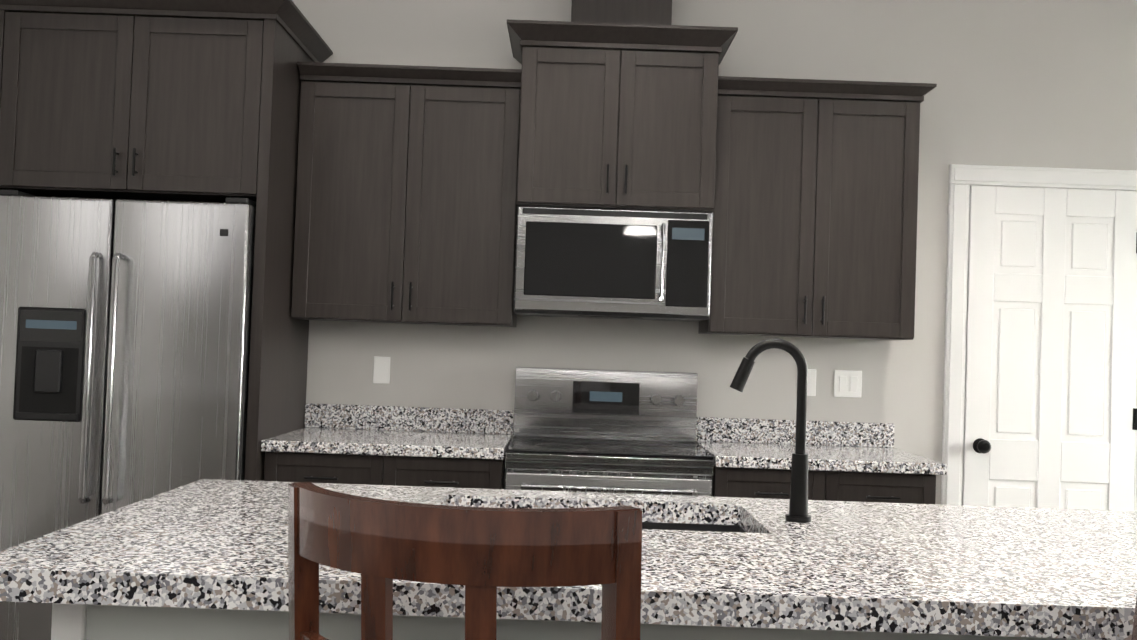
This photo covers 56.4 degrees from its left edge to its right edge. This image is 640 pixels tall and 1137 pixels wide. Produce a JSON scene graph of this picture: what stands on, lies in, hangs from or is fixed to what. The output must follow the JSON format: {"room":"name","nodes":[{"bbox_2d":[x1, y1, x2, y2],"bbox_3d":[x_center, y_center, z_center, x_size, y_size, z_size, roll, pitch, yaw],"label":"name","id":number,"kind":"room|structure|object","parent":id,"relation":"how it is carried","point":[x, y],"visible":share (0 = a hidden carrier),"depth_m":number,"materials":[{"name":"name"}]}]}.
{"room":"kitchen","nodes":[
{"label":"kitchen","id":0,"kind":"room"},
{"bbox_2d":[292,0,1136,503],"bbox_3d":[1.270,-0.305,4.567,6.900,3.520,0.140,2,-2,0],"label":"wall","id":1,"kind":"structure","parent":0,"point":[1036,82],"depth_m":4.51,"materials":[{"name":"paint"}]},
{"bbox_2d":[0,0,315,219],"bbox_3d":[-1.579,-0.806,4.165,0.940,0.703,0.682,2,-2,0],"label":"upper cabinet","id":2,"kind":"object","parent":1,"relation":"attached to","point":[161,100],"depth_m":3.83,"materials":[{"name":"brown wood"}]},
{"bbox_2d":[373,356,390,383],"bbox_3d":[-0.789,0.212,4.478,0.070,0.114,0.006,2,-2,0],"label":"outlet","id":3,"kind":"object","parent":1,"relation":"attached to","point":[381,372],"visible":1,"depth_m":4.48,"materials":[{"name":"white plastic"}]},
{"bbox_2d":[284,64,516,326],"bbox_3d":[-0.638,-0.482,4.332,0.870,0.988,0.332,2,-2,0],"label":"upper cabinet","id":4,"kind":"object","parent":1,"relation":"attached to","point":[386,194],"depth_m":4.17,"materials":[{"name":"brown wood"}]},
{"bbox_2d":[512,24,723,215],"bbox_3d":[0.193,-0.768,4.292,0.762,0.680,0.427,2,-2,0],"label":"upper cabinet","id":5,"kind":"object","parent":1,"relation":"attached to","point":[609,116],"depth_m":4.08,"materials":[{"name":"brown wood"}]},
{"bbox_2d":[514,206,712,321],"bbox_3d":[0.173,-0.216,4.269,0.755,0.417,0.442,2,-2,0],"label":"microwave","id":6,"kind":"object","parent":5,"relation":"attached to","point":[613,263],"visible":1,"depth_m":4.09,"materials":[{"name":"silver metal"}]},
{"bbox_2d":[571,0,671,24],"bbox_3d":[0.221,-1.514,4.371,0.424,0.787,0.309,2,-2,0],"label":"enclosure","id":7,"kind":"object","parent":5,"relation":"on","point":[657,12],"depth_m":4.22,"materials":[{"name":"brown wood"}]},
{"bbox_2d":[807,369,815,395],"bbox_3d":[1.010,0.264,4.477,0.070,0.114,0.006,2,-2,0],"label":"outlet","id":8,"kind":"object","parent":1,"relation":"attached to","point":[811,384],"visible":0.6,"depth_m":4.47,"materials":[{"name":"white plastic"}]},
{"bbox_2d":[698,76,927,339],"bbox_3d":[0.970,-0.426,4.331,0.808,0.988,0.332,2,-2,0],"label":"upper cabinet","id":9,"kind":"object","parent":1,"relation":"attached to","point":[814,234],"depth_m":4.17,"materials":[{"name":"brown wood"}]},
{"bbox_2d":[834,370,861,397],"bbox_3d":[1.180,0.270,4.476,0.116,0.114,0.007,2,-2,0],"label":"light switch","id":10,"kind":"object","parent":1,"relation":"attached to","point":[847,383],"visible":1,"depth_m":4.47,"materials":[{"name":"white plastic"}]},
{"bbox_2d":[941,164,1136,510],"bbox_3d":[2.026,0.416,4.466,0.890,2.125,0.024,2,-2,0],"label":"door frame","id":11,"kind":"structure","parent":1,"relation":"attached to","point":[962,178],"depth_m":4.47,"materials":[{"name":"white wood"}]},
{"bbox_2d":[962,185,1136,510],"bbox_3d":[2.030,0.454,4.434,0.726,2.025,0.082,2,-2,0],"label":"back door","id":12,"kind":"structure","parent":1,"relation":"in","point":[1050,414],"depth_m":4.46,"materials":[{"name":"white wood"}]},
{"bbox_3d":[0.739,1.374,0.991,7.940,0.060,7.320,2,-2,0],"label":"floor","id":13,"kind":"structure","parent":0,"visible":0},
{"bbox_2d":[0,189,255,639],"bbox_3d":[-1.623,0.446,4.063,0.920,1.777,0.766,2,-2,0],"label":"refrigerator","id":14,"kind":"object","parent":13,"relation":"on","point":[125,332],"visible":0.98,"depth_m":3.75,"materials":[{"name":"silver metal"}]},
{"bbox_2d":[264,451,504,488],"bbox_3d":[-0.687,0.938,4.152,0.870,0.878,0.617,2,-2,0],"label":"base cabinet","id":15,"kind":"object","parent":13,"relation":"on","point":[490,474],"depth_m":3.86,"materials":[{"name":"brown wood"}]},
{"bbox_2d":[261,403,946,474],"bbox_3d":[0.130,0.455,4.150,2.477,0.140,0.647,2,-2,0],"label":"countertop","id":16,"kind":"structure","parent":15,"relation":"on","point":[488,434],"depth_m":4.34,"materials":[{"name":"stone"}]},
{"bbox_2d":[288,482,641,639],"bbox_3d":[-0.135,0.789,1.500,0.497,1.109,0.478,2,-2,15],"label":"bar stool","id":17,"kind":"object","parent":13,"relation":"on","point":[481,554],"visible":1,"depth_m":1.30,"materials":[{"name":"brown wood"}]},
{"bbox_2d":[51,522,1096,639],"bbox_3d":[0.350,0.929,2.244,2.572,0.868,0.838,2,-2,0],"label":"kitchen island","id":18,"kind":"object","parent":13,"relation":"on","point":[90,622],"depth_m":1.86,"materials":[{"name":"paint"}]},
{"bbox_2d":[0,479,1136,639],"bbox_3d":[0.366,0.467,2.188,2.630,0.050,1.105,2,-2,0],"label":"island countertop","id":19,"kind":"structure","parent":18,"relation":"on","point":[882,567],"depth_m":1.82,"materials":[{"name":"stone"}]},
{"bbox_2d":[642,522,746,532],"bbox_3d":[0.057,0.582,2.402,0.726,0.189,0.406,2,-2,0],"label":"sink basin","id":20,"kind":"object","parent":19,"relation":"in","point":[693,527],"visible":0.04,"depth_m":2.60,"materials":[{"name":"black metal"}]},
{"bbox_2d":[730,338,811,522],"bbox_3d":[0.458,0.246,2.410,0.190,0.408,0.095,2,-2,0],"label":"faucet","id":21,"kind":"object","parent":19,"relation":"on","point":[798,509],"visible":1,"depth_m":2.38,"materials":[{"name":"black metal"}]},
{"bbox_2d":[504,367,713,495],"bbox_3d":[0.138,0.802,4.106,0.755,1.205,0.682,2,-2,0],"label":"range","id":22,"kind":"object","parent":13,"relation":"on","point":[606,431],"visible":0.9,"depth_m":4.38,"materials":[{"name":"silver metal"}]},
{"bbox_2d":[712,466,935,503],"bbox_3d":[0.921,0.994,4.151,0.808,0.878,0.617,2,-2,0],"label":"base cabinet","id":23,"kind":"object","parent":13,"relation":"on","point":[726,481],"depth_m":3.85,"materials":[{"name":"brown wood"}]},
{"bbox_2d":[1131,598,1136,639],"bbox_3d":[0.741,0.818,1.464,0.478,1.109,0.497,1,-2,44],"label":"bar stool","id":24,"kind":"object","parent":13,"relation":"on","point":[1134,634],"visible":1,"depth_m":1.25,"materials":[{"name":"brown wood"}]}
]}

